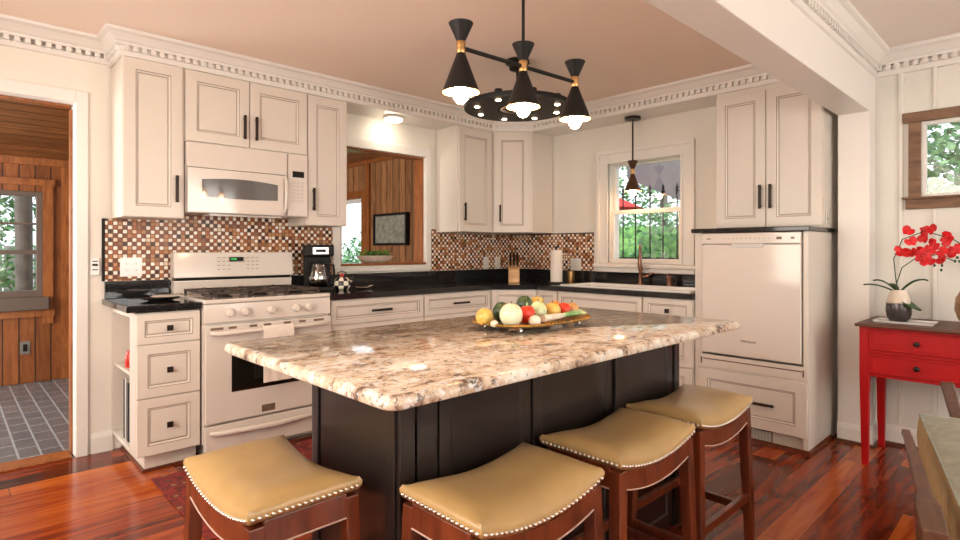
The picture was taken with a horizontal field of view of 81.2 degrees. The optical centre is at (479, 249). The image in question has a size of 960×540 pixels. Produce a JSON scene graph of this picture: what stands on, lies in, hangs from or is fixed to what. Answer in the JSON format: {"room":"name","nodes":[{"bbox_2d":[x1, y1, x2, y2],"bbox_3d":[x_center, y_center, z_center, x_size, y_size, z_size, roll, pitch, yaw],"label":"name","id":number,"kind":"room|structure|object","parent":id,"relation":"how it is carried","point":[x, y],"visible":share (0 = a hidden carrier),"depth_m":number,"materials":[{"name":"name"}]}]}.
{"room":"kitchen","nodes":[
{"label":"kitchen","id":0,"kind":"room"},
{"bbox_2d":[0,163,61,385],"bbox_3d":[-3.828,-0.090,5.459,5.220,2.600,0.120,0,0,-44],"label":"wall","id":1,"kind":"structure","parent":0,"point":[44,360],"depth_m":5.14,"materials":[{"name":"brown wood"}]},
{"bbox_2d":[0,190,48,311],"bbox_3d":[-4.389,0.005,4.838,1.050,1.080,0.140,0,0,-44],"label":"window","id":2,"kind":"structure","parent":1,"relation":"in","point":[31,299],"depth_m":5.10,"materials":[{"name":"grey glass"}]},
{"bbox_2d":[0,155,68,378],"bbox_3d":[-3.773,0.185,5.402,4.960,2.050,0.034,0,0,-44],"label":"trim","id":3,"kind":"structure","parent":1,"relation":"attached to","point":[48,185],"depth_m":5.20,"materials":[{"name":"brown wood"}]},
{"bbox_2d":[0,100,70,160],"bbox_3d":[-3.580,-1.105,4.029,3.600,0.570,2.489,0,0,-44],"label":"ceiling","id":4,"kind":"structure","parent":0,"point":[26,130],"depth_m":4.52,"materials":[{"name":"brown wood"}]},
{"bbox_2d":[0,45,506,453],"bbox_3d":[-1.706,-0.015,4.002,5.770,2.450,0.140,0,0,-44],"label":"wall","id":5,"kind":"structure","parent":0,"point":[16,64],"depth_m":3.35,"materials":[{"name":"beige paint"}]},
{"bbox_2d":[0,450,71,472],"bbox_3d":[-2.772,1.204,2.973,0.968,0.012,0.149,0,0,-44],"label":"trim","id":6,"kind":"structure","parent":5,"relation":"attached to","point":[61,455],"depth_m":3.19,"materials":[{"name":"brown wood"}]},
{"bbox_2d":[0,78,87,457],"bbox_3d":[-2.773,0.140,2.964,1.134,2.140,0.161,0,0,-44],"label":"trim","id":7,"kind":"structure","parent":5,"relation":"attached to","point":[77,100],"depth_m":3.27,"materials":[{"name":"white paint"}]},
{"bbox_2d":[0,13,107,65],"bbox_3d":[-2.888,-1.176,2.673,1.924,0.126,0.145,0,0,-44],"label":"trim","id":8,"kind":"structure","parent":5,"relation":"attached to","point":[15,32],"depth_m":3.14,"materials":[{"name":"white paint"}]},
{"bbox_2d":[90,258,98,274],"bbox_3d":[-2.291,0.100,3.330,0.044,0.100,0.020,0,0,-44],"label":"light switch","id":9,"kind":"object","parent":5,"relation":"attached to","point":[94,262],"visible":1,"depth_m":3.32,"materials":[{"name":"white plastic"}]},
{"bbox_2d":[90,430,112,453],"bbox_3d":[-2.267,1.150,3.356,0.110,0.120,0.016,0,0,-44],"label":"baseboard","id":10,"kind":"structure","parent":5,"relation":"attached to","point":[102,441],"depth_m":3.35,"materials":[{"name":"white paint"}]},
{"bbox_2d":[111,56,183,219],"bbox_3d":[-1.998,-0.645,3.376,0.326,0.911,0.337,0,0,-44],"label":"upper cabinet","id":11,"kind":"object","parent":5,"relation":"attached to","point":[147,97],"visible":1,"depth_m":3.28,"materials":[{"name":"beige paint"}]},
{"bbox_2d":[120,446,183,472],"bbox_3d":[-1.911,1.202,3.317,0.274,0.016,0.524,0,0,-44],"label":"trim","id":12,"kind":"structure","parent":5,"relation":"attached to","point":[122,448],"depth_m":3.13,"materials":[{"name":"brown wood"}]},
{"bbox_2d":[184,69,306,155],"bbox_3d":[-1.594,-0.881,3.763,0.790,0.439,0.337,0,0,-44],"label":"upper cabinet","id":13,"kind":"object","parent":5,"relation":"attached to","point":[218,110],"visible":0.94,"depth_m":3.63,"materials":[{"name":"beige paint"}]},
{"bbox_2d":[184,141,307,218],"bbox_3d":[-1.585,-0.438,3.752,0.780,0.440,0.362,0,0,-44],"label":"microwave","id":14,"kind":"object","parent":13,"relation":"attached to","point":[220,181],"visible":0.98,"depth_m":3.60,"materials":[{"name":"plastic"}]},
{"bbox_2d":[105,215,510,293],"bbox_3d":[-0.968,0.075,4.604,3.570,0.670,0.008,0,0,-44],"label":"tiled wall","id":15,"kind":"structure","parent":5,"relation":"attached to","point":[153,241],"depth_m":3.88,"materials":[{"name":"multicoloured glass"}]},
{"bbox_2d":[120,258,141,276],"bbox_3d":[-2.154,0.105,3.458,0.118,0.116,0.007,0,0,-44],"label":"outlet","id":16,"kind":"object","parent":15,"relation":"attached to","point":[128,266],"visible":1,"depth_m":3.45,"materials":[{"name":"white plastic"}]},
{"bbox_2d":[288,94,346,227],"bbox_3d":[-1.194,-0.638,4.146,0.313,0.926,0.337,0,0,-44],"label":"upper cabinet","id":17,"kind":"object","parent":5,"relation":"attached to","point":[326,118],"visible":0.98,"depth_m":4.05,"materials":[{"name":"beige paint"}]},
{"bbox_2d":[102,218,593,281],"bbox_3d":[-0.618,-0.001,4.227,3.586,0.379,1.038,0,0,-44],"label":"trim","id":18,"kind":"structure","parent":5,"relation":"attached to","point":[103,219],"depth_m":3.36,"materials":[{"name":"black metal"}]},
{"bbox_2d":[332,136,431,272],"bbox_3d":[-0.803,-0.368,4.750,0.986,1.093,0.025,0,0,-44],"label":"trim","id":19,"kind":"structure","parent":5,"relation":"attached to","point":[356,142],"depth_m":4.83,"materials":[{"name":"white paint"}]},
{"bbox_2d":[341,262,425,265],"bbox_3d":[-0.856,0.119,4.813,0.860,0.018,0.182,0,0,-44],"label":"trim","id":20,"kind":"structure","parent":5,"relation":"attached to","point":[386,263],"depth_m":4.73,"materials":[{"name":"brown wood"}]},
{"bbox_2d":[356,249,394,262],"bbox_3d":[-0.889,0.045,4.776,0.380,0.127,0.161,0,0,-44],"label":"planter","id":21,"kind":"object","parent":20,"relation":"on","point":[370,257],"visible":1,"depth_m":4.72,"materials":[{"name":"beige ceramic"}]},
{"bbox_2d":[359,249,389,255],"bbox_3d":[-0.891,0.029,4.771,0.348,0.094,0.157,0,0,-44],"label":"greenery","id":22,"kind":"object","parent":21,"relation":"on","point":[378,252],"depth_m":4.75,"materials":[{"name":"green plant"}]},
{"bbox_2d":[347,147,422,261],"bbox_3d":[-0.864,-0.362,4.821,0.859,0.945,0.119,0,0,-44],"label":"trim","id":23,"kind":"structure","parent":5,"relation":"attached to","point":[418,161],"depth_m":5.09,"materials":[{"name":"brown wood"}]},
{"bbox_2d":[97,23,780,131],"bbox_3d":[-0.135,-1.170,4.211,4.476,0.139,1.990,0,0,-5],"label":"trim","id":24,"kind":"structure","parent":5,"relation":"attached to","point":[116,41],"depth_m":3.94,"materials":[{"name":"white paint"}]},
{"bbox_2d":[436,125,491,232],"bbox_3d":[-0.128,-0.631,5.166,0.436,0.939,0.337,0,0,-44],"label":"upper cabinet","id":25,"kind":"object","parent":5,"relation":"attached to","point":[463,154],"visible":1,"depth_m":5.04,"materials":[{"name":"beige paint"}]},
{"bbox_2d":[478,132,551,233],"bbox_3d":[0.309,-0.631,5.434,0.557,0.939,0.555,0,0,-44],"label":"upper cabinet","id":26,"kind":"object","parent":5,"relation":"attached to","point":[521,161],"visible":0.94,"depth_m":5.22,"materials":[{"name":"beige paint"}]},
{"bbox_2d":[347,152,382,163],"bbox_3d":[-1.694,-1.208,5.833,1.620,0.365,2.489,0,0,-44],"label":"ceiling","id":27,"kind":"structure","parent":0,"point":[352,157],"depth_m":6.21,"materials":[{"name":"brown wood"}]},
{"bbox_2d":[341,158,414,262],"bbox_3d":[-1.118,-0.090,6.316,0.120,2.600,2.389,0,0,-44],"label":"wall","id":28,"kind":"structure","parent":0,"point":[393,180],"depth_m":6.06,"materials":[{"name":"brown wood"}]},
{"bbox_2d":[347,157,395,262],"bbox_3d":[-1.162,0.035,6.253,0.029,2.350,2.340,0,0,-44],"label":"trim","id":29,"kind":"structure","parent":28,"relation":"attached to","point":[365,195],"depth_m":6.37,"materials":[{"name":"brown wood"}]},
{"bbox_2d":[373,212,409,245],"bbox_3d":[-0.962,-0.223,6.029,0.050,0.345,0.620,0,0,-44],"label":"picture","id":30,"kind":"object","parent":28,"relation":"attached to","point":[388,228],"visible":1,"depth_m":6.00,"materials":[{"name":"black metal"}]},
{"bbox_2d":[375,215,404,242],"bbox_3d":[-0.957,-0.223,6.033,0.028,0.293,0.568,0,0,-44],"label":"print","id":31,"kind":"object","parent":30,"relation":"attached to","point":[388,228],"depth_m":6.02},
{"bbox_2d":[110,56,716,136],"bbox_3d":[0.076,-1.171,3.534,3.541,0.137,2.998,0,0,-44],"label":"ceiling","id":32,"kind":"structure","parent":0,"point":[706,102],"depth_m":4.59,"materials":[{"name":"white paint"}]},
{"bbox_2d":[383,115,403,122],"bbox_3d":[-0.716,-1.077,4.638,0.170,0.041,0.170,0,0,-44],"label":"ceiling light","id":33,"kind":"object","parent":32,"relation":"attached to","point":[388,118],"visible":1,"depth_m":4.59,"materials":[{"name":"white paint"}]},
{"bbox_2d":[624,115,640,195],"bbox_3d":[1.265,-0.773,4.637,0.137,0.652,0.137,0,0,-44],"label":"pendant lamp","id":34,"kind":"object","parent":32,"relation":"hanging from","point":[632,186],"visible":1,"depth_m":4.62,"materials":[{"name":"brown metal"}]},
{"bbox_2d":[0,378,918,539],"bbox_3d":[-0.434,1.260,2.492,6.020,0.100,9.200,0,0,-44],"label":"floor","id":35,"kind":"structure","parent":0,"point":[829,494],"depth_m":2.82,"materials":[{"name":"brown wood"}]},
{"bbox_2d":[111,308,199,468],"bbox_3d":[-1.901,0.774,3.276,0.317,0.872,0.632,0,0,-44],"label":"base cabinet","id":36,"kind":"object","parent":35,"relation":"on","point":[163,372],"visible":0.87,"depth_m":3.08,"materials":[{"name":"beige paint"}]},
{"bbox_2d":[125,377,129,439],"bbox_3d":[-1.955,0.909,3.273,0.202,0.350,0.028,0,0,-44],"label":"book","id":37,"kind":"object","parent":36,"relation":"in","point":[127,380],"visible":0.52,"depth_m":3.20,"materials":[{"name":"paper"}]},
{"bbox_2d":[127,383,129,441],"bbox_3d":[-1.922,0.919,3.239,0.202,0.330,0.028,0,0,-44],"label":"book","id":38,"kind":"object","parent":36,"relation":"in","point":[128,384],"visible":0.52,"depth_m":3.16,"materials":[{"name":"paper"}]},
{"bbox_2d":[102,297,200,312],"bbox_3d":[-1.921,0.312,3.261,0.368,0.036,0.628,0,0,-44],"label":"countertop","id":39,"kind":"structure","parent":36,"relation":"on","point":[127,305],"depth_m":3.08,"materials":[{"name":"black stone"}]},
{"bbox_2d":[104,280,169,298],"bbox_3d":[-2.123,0.242,3.482,0.356,0.104,0.012,0,0,-44],"label":"stone upstand","id":40,"kind":"object","parent":39,"relation":"on","point":[141,288],"visible":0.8,"depth_m":3.47,"materials":[{"name":"black stone"}]},
{"bbox_2d":[140,294,180,300],"bbox_3d":[-1.869,0.280,3.279,0.216,0.028,0.178,0,0,-44],"label":"spoon rest","id":41,"kind":"object","parent":39,"relation":"on","point":[163,297],"visible":1,"depth_m":3.25,"materials":[{"name":"ceramic"}]},
{"bbox_2d":[151,439,311,539],"bbox_3d":[-0.863,1.205,3.168,1.565,0.008,0.870,0,0,-44],"label":"rug","id":42,"kind":"object","parent":35,"relation":"on","point":[173,486],"visible":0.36,"depth_m":2.86,"materials":[{"name":"fabric"}]},
{"bbox_2d":[170,252,330,454],"bbox_3d":[-1.470,0.613,3.630,0.797,1.195,0.714,0,0,-44],"label":"gas range","id":43,"kind":"object","parent":35,"relation":"on","point":[236,406],"visible":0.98,"depth_m":3.41,"materials":[{"name":"metal"}]},
{"bbox_2d":[177,290,329,304],"bbox_3d":[-1.475,0.297,3.642,0.788,0.026,0.588,0,0,-44],"label":"cooktop","id":44,"kind":"object","parent":43,"relation":"in","point":[264,298],"depth_m":3.47,"materials":[{"name":"metal"}]},
{"bbox_2d":[260,323,293,382],"bbox_3d":[-1.229,0.618,3.394,0.188,0.334,0.061,0,0,-44],"label":"dish towel","id":45,"kind":"object","parent":43,"relation":"hanging from","point":[269,331],"visible":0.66,"depth_m":3.36,"materials":[{"name":"white fabric"}]},
{"bbox_2d":[183,435,361,539],"bbox_3d":[-0.575,0.893,1.526,0.311,0.633,0.489,0,0,-44],"label":"counter stool","id":46,"kind":"object","parent":35,"relation":"on","point":[234,489],"visible":1,"depth_m":1.43,"materials":[{"name":"beige leather"}]},
{"bbox_2d":[328,294,422,330],"bbox_3d":[-0.909,0.774,4.212,0.788,0.872,0.628,0,0,-44],"label":"base cabinet","id":47,"kind":"object","parent":35,"relation":"on","point":[378,311],"visible":0.31,"depth_m":3.98,"materials":[{"name":"beige paint"}]},
{"bbox_2d":[422,290,489,320],"bbox_3d":[-0.362,0.774,4.735,0.718,0.872,0.628,0,0,-44],"label":"base cabinet","id":48,"kind":"object","parent":35,"relation":"on","point":[465,303],"visible":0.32,"depth_m":4.49,"materials":[{"name":"beige paint"}]},
{"bbox_2d":[224,307,739,539],"bbox_3d":[0.132,0.753,2.060,1.760,0.914,0.937,0,0,-44],"label":"kitchen island","id":49,"kind":"object","parent":35,"relation":"on","point":[394,405],"visible":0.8,"depth_m":1.67,"materials":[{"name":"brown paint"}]},
{"bbox_2d":[472,314,590,332],"bbox_3d":[0.206,0.278,2.170,0.501,0.036,0.314,0,0,-44],"label":"serving tray","id":50,"kind":"object","parent":49,"relation":"on","point":[577,318],"visible":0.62,"depth_m":2.07,"materials":[{"name":"gold metal"}]},
{"bbox_2d":[476,308,492,324],"bbox_3d":[0.016,0.243,2.044,0.068,0.062,0.061,0,0,-44],"label":"lemon","id":51,"kind":"object","parent":50,"relation":"on","point":[484,315],"visible":0.92,"depth_m":2.02,"materials":[{"name":"yellow food"}]},
{"bbox_2d":[493,302,505,322],"bbox_3d":[0.082,0.235,2.113,0.068,0.078,0.067,0,0,-44],"label":"avocado","id":52,"kind":"object","parent":50,"relation":"on","point":[496,310],"visible":0.63,"depth_m":2.09,"materials":[{"name":"green food"}]},
{"bbox_2d":[499,301,522,324],"bbox_3d":[0.112,0.229,2.006,0.084,0.090,0.083,0,0,-44],"label":"onion","id":53,"kind":"object","parent":50,"relation":"on","point":[511,313],"visible":0.85,"depth_m":1.98,"materials":[{"name":"white plant"}]},
{"bbox_2d":[521,302,534,322],"bbox_3d":[0.175,0.235,2.095,0.071,0.079,0.061,0,0,-44],"label":"bell pepper","id":54,"kind":"object","parent":50,"relation":"on","point":[528,311],"visible":0.77,"depth_m":2.07,"materials":[{"name":"red food"}]},
{"bbox_2d":[531,299,546,317],"bbox_3d":[0.224,0.232,2.159,0.068,0.085,0.067,0,0,-44],"label":"turnip","id":55,"kind":"object","parent":50,"relation":"on","point":[540,309],"visible":0.55,"depth_m":2.13,"materials":[{"name":"plant"}]},
{"bbox_2d":[545,300,560,313],"bbox_3d":[0.286,0.236,2.215,0.068,0.076,0.067,0,0,-44],"label":"apple","id":56,"kind":"object","parent":50,"relation":"on","point":[552,308],"visible":0.52,"depth_m":2.19,"materials":[{"name":"plant"}]},
{"bbox_2d":[541,309,585,321],"bbox_3d":[0.316,0.251,2.154,0.236,0.031,0.058,0,0,-44],"label":"leeks","id":57,"kind":"object","parent":50,"relation":"on","point":[546,317],"visible":0.99,"depth_m":2.12,"materials":[{"name":"food"}]},
{"bbox_2d":[399,442,604,539],"bbox_3d":[0.067,0.893,1.463,0.489,0.633,0.311,0,0,-44],"label":"counter stool","id":58,"kind":"object","parent":35,"relation":"on","point":[529,492],"visible":1,"depth_m":1.38,"materials":[{"name":"beige leather"}]},
{"bbox_2d":[489,290,537,312],"bbox_3d":[0.301,0.774,5.201,0.872,0.872,0.872,0,0,-44],"label":"base cabinet","id":59,"kind":"object","parent":35,"relation":"on","point":[496,296],"visible":0.1,"depth_m":4.78,"materials":[{"name":"beige paint"}]},
{"bbox_2d":[316,279,694,300],"bbox_3d":[0.231,0.316,4.188,2.410,0.040,2.265,0,0,-44],"label":"countertop","id":60,"kind":"structure","parent":59,"relation":"on","point":[495,284],"depth_m":4.39,"materials":[{"name":"black stone"}]},
{"bbox_2d":[303,244,334,290],"bbox_3d":[-1.186,0.128,4.127,0.213,0.335,0.214,0,0,-24],"label":"coffee maker","id":61,"kind":"object","parent":60,"relation":"on","point":[317,264],"visible":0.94,"depth_m":4.06,"materials":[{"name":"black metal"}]},
{"bbox_2d":[333,271,353,289],"bbox_3d":[-1.020,0.224,4.179,0.151,0.144,0.130,0,0,-7],"label":"kettle","id":62,"kind":"object","parent":60,"relation":"on","point":[340,283],"visible":0.99,"depth_m":4.14,"materials":[{"name":"multicoloured ceramic"}]},
{"bbox_2d":[291,268,694,288],"bbox_3d":[0.235,0.243,4.183,2.409,0.105,2.227,0,0,-44],"label":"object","id":63,"kind":"structure","parent":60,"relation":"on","point":[389,278],"depth_m":4.95,"materials":[{"name":"black stone"}]},
{"bbox_2d":[508,252,519,282],"bbox_3d":[0.310,0.157,5.144,0.100,0.276,0.155,0,0,1],"label":"knife block","id":64,"kind":"object","parent":60,"relation":"on","point":[513,265],"visible":1,"depth_m":5.09,"materials":[{"name":"brown wood"}]},
{"bbox_2d":[548,246,564,283],"bbox_3d":[0.673,0.131,4.936,0.150,0.330,0.150,0,0,-44],"label":"paper towel holder","id":65,"kind":"object","parent":60,"relation":"on","point":[555,255],"visible":0.99,"depth_m":4.89,"materials":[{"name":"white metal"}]},
{"bbox_2d":[560,282,694,292],"bbox_3d":[1.212,0.360,4.396,0.448,0.152,1.123,0,0,-44],"label":"sink","id":66,"kind":"object","parent":60,"relation":"in","point":[587,284],"visible":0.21,"depth_m":4.42,"materials":[{"name":"white ceramic"}]},
{"bbox_2d":[638,244,652,284],"bbox_3d":[1.345,0.123,4.567,0.132,0.344,0.176,0,0,18],"label":"faucet","id":67,"kind":"object","parent":60,"relation":"on","point":[640,268],"visible":0.94,"depth_m":4.61,"materials":[{"name":"orange metal"}]},
{"bbox_2d":[538,290,558,304],"bbox_3d":[0.767,0.774,4.891,0.628,0.872,0.213,0,0,-44],"label":"base cabinet","id":68,"kind":"object","parent":35,"relation":"on","point":[548,296],"visible":0.09,"depth_m":4.69,"materials":[{"name":"beige paint"}]},
{"bbox_2d":[558,291,643,312],"bbox_3d":[1.111,0.774,4.531,0.628,0.872,0.776,0,0,-44],"label":"base cabinet","id":69,"kind":"object","parent":35,"relation":"on","point":[588,300],"visible":0.09,"depth_m":4.29,"materials":[{"name":"beige paint"}]},
{"bbox_2d":[539,407,696,539],"bbox_3d":[0.461,0.893,1.847,0.489,0.633,0.311,0,0,-44],"label":"counter stool","id":70,"kind":"object","parent":35,"relation":"on","point":[643,449],"visible":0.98,"depth_m":1.76,"materials":[{"name":"beige leather"}]},
{"bbox_2d":[643,297,694,386],"bbox_3d":[1.515,0.774,4.115,0.620,0.872,0.376,0,0,-44],"label":"base cabinet","id":71,"kind":"object","parent":35,"relation":"on","point":[666,306],"visible":0.24,"depth_m":3.84,"materials":[{"name":"beige paint"}]},
{"bbox_2d":[626,384,754,539],"bbox_3d":[0.832,0.893,2.211,0.489,0.633,0.311,0,0,-44],"label":"counter stool","id":72,"kind":"object","parent":35,"relation":"on","point":[719,415],"visible":0.78,"depth_m":2.14,"materials":[{"name":"beige leather"}]},
{"bbox_2d":[695,231,836,450],"bbox_3d":[1.891,0.549,3.729,0.645,1.322,0.688,0,0,-44],"label":"cabinet","id":73,"kind":"object","parent":35,"relation":"on","point":[793,405],"visible":0.62,"depth_m":3.46,"materials":[{"name":"beige paint"}]},
{"bbox_2d":[702,232,802,364],"bbox_3d":[1.888,0.289,3.712,0.599,0.794,0.598,0,0,-44],"label":"dishwasher","id":74,"kind":"object","parent":73,"relation":"in","point":[753,280],"visible":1,"depth_m":3.48,"materials":[{"name":"metal"}]},
{"bbox_2d":[691,226,837,233],"bbox_3d":[1.897,-0.128,3.733,0.633,0.027,0.714,0,0,-44],"label":"countertop","id":75,"kind":"structure","parent":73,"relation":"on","point":[784,228],"depth_m":3.48,"materials":[{"name":"black stone"}]},
{"bbox_2d":[855,316,959,464],"bbox_3d":[2.667,0.810,2.926,0.500,0.800,1.100,0,0,-44],"label":"console table","id":76,"kind":"object","parent":35,"relation":"on","point":[912,353],"visible":0.92,"depth_m":3.05,"materials":[{"name":"red wood"}]},
{"bbox_2d":[873,317,938,325],"bbox_3d":[2.389,0.403,3.145,0.179,0.012,0.279,0,0,-44],"label":"tray","id":77,"kind":"object","parent":76,"relation":"on","point":[879,319],"visible":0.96,"depth_m":3.13,"materials":[{"name":"white ceramic"}]},
{"bbox_2d":[885,289,911,321],"bbox_3d":[2.386,0.316,3.191,0.124,0.178,0.124,0,0,-44],"label":"vase","id":78,"kind":"object","parent":77,"relation":"on","point":[896,310],"visible":0.96,"depth_m":3.15,"materials":[{"name":"ceramic"}]},
{"bbox_2d":[863,224,959,310],"bbox_3d":[2.437,0.095,3.142,0.151,0.480,0.453,0,0,-44],"label":"orchid","id":79,"kind":"object","parent":78,"relation":"in","point":[928,251],"visible":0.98,"depth_m":3.09,"materials":[{"name":"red plant"}]},
{"bbox_2d":[901,382,959,539],"bbox_3d":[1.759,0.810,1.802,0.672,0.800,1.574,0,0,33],"label":"armchair","id":80,"kind":"object","parent":35,"relation":"on","point":[935,470],"visible":1,"depth_m":1.75,"materials":[{"name":"brown wood"}]},
{"bbox_2d":[917,415,959,539],"bbox_3d":[1.730,0.748,1.729,0.518,0.205,1.056,0,0,33],"label":"seat cushion","id":81,"kind":"object","parent":80,"relation":"on","point":[938,437],"depth_m":1.86,"materials":[{"name":"beige fabric"}]},
{"bbox_2d":[0,0,959,108],"bbox_3d":[0.642,-1.300,1.549,5.770,0.120,6.651,0,0,-44],"label":"ceiling","id":82,"kind":"structure","parent":0,"point":[409,47],"depth_m":3.21,"materials":[{"name":"paint"}]},
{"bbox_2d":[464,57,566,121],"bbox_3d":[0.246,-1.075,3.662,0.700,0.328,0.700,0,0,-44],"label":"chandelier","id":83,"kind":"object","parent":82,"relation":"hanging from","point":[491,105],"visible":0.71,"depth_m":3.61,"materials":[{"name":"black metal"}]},
{"bbox_2d":[442,0,590,128],"bbox_3d":[0.161,-0.863,2.082,0.722,0.741,0.128,0,0,-41],"label":"chandelier","id":84,"kind":"object","parent":82,"relation":"hanging from","point":[460,84],"visible":1,"depth_m":2.05,"materials":[{"name":"black metal"}]},
{"bbox_2d":[511,64,959,428],"bbox_3d":[2.672,-0.015,3.492,0.150,2.450,6.650,0,0,-44],"label":"wall","id":85,"kind":"structure","parent":0,"point":[918,85],"depth_m":3.52,"materials":[{"name":"paint"}]},
{"bbox_2d":[511,233,593,270],"bbox_3d":[1.099,0.019,5.020,0.008,0.339,2.248,0,0,-44],"label":"tiled wall","id":86,"kind":"structure","parent":85,"relation":"attached to","point":[533,251],"depth_m":5.45,"materials":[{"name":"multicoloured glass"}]},
{"bbox_2d":[593,138,694,275],"bbox_3d":[1.418,-0.333,4.766,0.200,1.085,0.965,0,0,-44],"label":"window","id":87,"kind":"structure","parent":85,"relation":"in","point":[608,212],"depth_m":4.73,"materials":[{"name":"white paint"}]},
{"bbox_2d":[645,0,875,115],"bbox_3d":[0.476,-1.048,1.722,5.470,0.384,0.170,0,0,-44],"label":"beam","id":88,"kind":"structure","parent":85,"relation":"attached to","point":[774,36],"depth_m":2.50,"materials":[{"name":"white paint"}]},
{"bbox_2d":[697,428,832,456],"bbox_3d":[1.903,1.196,3.742,0.615,0.028,0.721,0,0,-44],"label":"trim","id":89,"kind":"structure","parent":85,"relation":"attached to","point":[829,438],"depth_m":3.40,"materials":[{"name":"brown wood"}]},
{"bbox_2d":[716,82,836,227],"bbox_3d":[2.006,-0.622,3.825,0.348,0.958,0.672,0,0,-44],"label":"upper cabinet","id":90,"kind":"object","parent":85,"relation":"attached to","point":[776,146],"visible":0.95,"depth_m":3.69,"materials":[{"name":"beige paint"}]},
{"bbox_2d":[838,111,875,426],"bbox_3d":[2.394,0.177,3.558,0.160,2.066,0.170,0,0,-44],"label":"column","id":91,"kind":"structure","parent":85,"relation":"attached to","point":[856,131],"depth_m":3.51,"materials":[{"name":"white paint"}]},
{"bbox_2d":[836,438,917,449],"bbox_3d":[3.494,1.200,2.376,0.174,0.020,3.400,0,0,-44],"label":"trim","id":92,"kind":"structure","parent":85,"relation":"attached to","point":[875,444],"depth_m":3.47,"materials":[{"name":"brown wood"}]},
{"bbox_2d":[837,421,917,446],"bbox_3d":[3.540,1.150,2.350,0.176,0.120,3.500,0,0,-44],"label":"baseboard","id":93,"kind":"structure","parent":85,"relation":"attached to","point":[847,431],"depth_m":3.48,"materials":[{"name":"white paint"}]},
{"bbox_2d":[899,67,937,423],"bbox_3d":[3.110,-0.020,2.919,0.010,2.180,1.507,0,0,-44],"label":"trim","id":94,"kind":"structure","parent":85,"relation":"attached to","point":[935,69],"depth_m":3.44,"materials":[{"name":"paint"}]},
{"bbox_2d":[901,106,959,209],"bbox_3d":[2.896,-0.540,3.146,0.105,0.585,0.840,0,0,-44],"label":"window","id":95,"kind":"structure","parent":85,"relation":"in","point":[914,200],"depth_m":3.37,"materials":[{"name":"brown wood"}]},
{"label":"outside","id":96,"kind":"structure","parent":0,"visible":0},
{"bbox_3d":[-0.506,1.535,9.206,28.000,0.050,30.000,0,0,-44],"label":"lawn","id":97,"kind":"structure","parent":96,"visible":0},
{"bbox_2d":[0,209,35,290],"bbox_3d":[-6.303,0.363,6.298,2.274,2.302,1.504,0,0,-44],"label":"shrub","id":98,"kind":"object","parent":97,"relation":"on","point":[6,282],"visible":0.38,"depth_m":6.71,"materials":[{"name":"green plant"}]},
{"bbox_2d":[0,195,35,231],"bbox_3d":[-7.244,-0.545,8.013,4.866,4.116,1.970,0,0,-44],"label":"tree","id":99,"kind":"object","parent":97,"relation":"on","point":[4,199],"visible":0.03,"depth_m":8.34,"materials":[{"name":"green plant"}]},
{"bbox_2d":[0,246,35,290],"bbox_3d":[-6.683,0.725,7.349,3.510,1.570,0.060,0,0,-44],"label":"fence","id":100,"kind":"object","parent":97,"relation":"on","point":[4,247],"visible":0.02,"depth_m":7.60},
{"bbox_2d":[14,196,32,290],"bbox_3d":[-4.815,-0.090,5.912,0.170,3.201,0.150,0,0,-44],"label":"porch post","id":101,"kind":"object","parent":97,"relation":"on","point":[23,206],"visible":0.32,"depth_m":5.86,"materials":[{"name":"grey wood"}]},
{"bbox_2d":[342,231,360,262],"bbox_3d":[-1.622,0.536,10.626,2.281,1.956,2.537,0,0,17],"label":"shrub","id":102,"kind":"object","parent":97,"relation":"on","point":[348,252],"visible":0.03,"depth_m":10.10,"materials":[{"name":"green plant"}]},
{"bbox_2d":[619,198,643,209],"bbox_3d":[1.329,0.310,7.433,1.663,2.400,1.663,0,0,-21],"label":"patio umbrella","id":103,"kind":"object","parent":97,"relation":"on","point":[627,205],"visible":0.05,"depth_m":6.83,"materials":[{"name":"red fabric"}]},
{"bbox_2d":[619,212,678,257],"bbox_3d":[2.597,0.416,9.277,1.862,2.222,5.808,0,0,-42],"label":"hedge","id":104,"kind":"object","parent":97,"relation":"on","point":[642,231],"visible":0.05,"depth_m":8.69,"materials":[{"name":"green plant"}]},
{"bbox_2d":[619,183,678,258],"bbox_3d":[1.508,0.450,5.250,0.040,2.120,1.340,0,0,-44],"label":"iron railing","id":105,"kind":"object","parent":97,"relation":"on","point":[677,186],"visible":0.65,"depth_m":5.18,"materials":[{"name":"black metal"}]},
{"bbox_2d":[619,166,679,225],"bbox_3d":[3.693,-0.795,11.302,2.395,4.615,3.779,0,0,-44],"label":"tree","id":106,"kind":"object","parent":97,"relation":"on","point":[666,203],"visible":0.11,"depth_m":11.29,"materials":[{"name":"green plant"}]},
{"bbox_2d":[627,160,679,199],"bbox_3d":[2.760,-0.070,7.348,0.450,3.160,1.600,0,0,-44],"label":"awning","id":107,"kind":"object","parent":97,"relation":"on","point":[667,173],"visible":0.09,"depth_m":7.41,"materials":[{"name":"white fabric"}]},
{"bbox_2d":[927,122,959,193],"bbox_3d":[3.873,0.042,4.060,1.185,2.939,1.830,0,0,-44],"label":"shrub","id":108,"kind":"object","parent":97,"relation":"on","point":[942,142],"visible":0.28,"depth_m":4.18,"materials":[{"name":"green plant"}]},
{"bbox_3d":[2.889,-0.015,-0.799,5.470,2.450,0.150,0,0,-44],"label":"wall","id":109,"kind":"structure","parent":0,"visible":0},
{"bbox_2d":[789,0,959,78],"bbox_3d":[1.686,-1.162,0.458,5.470,0.154,3.330,0,0,-44],"label":"trim","id":110,"kind":"structure","parent":109,"relation":"attached to","point":[840,20],"depth_m":3.24,"materials":[{"name":"white paint"}]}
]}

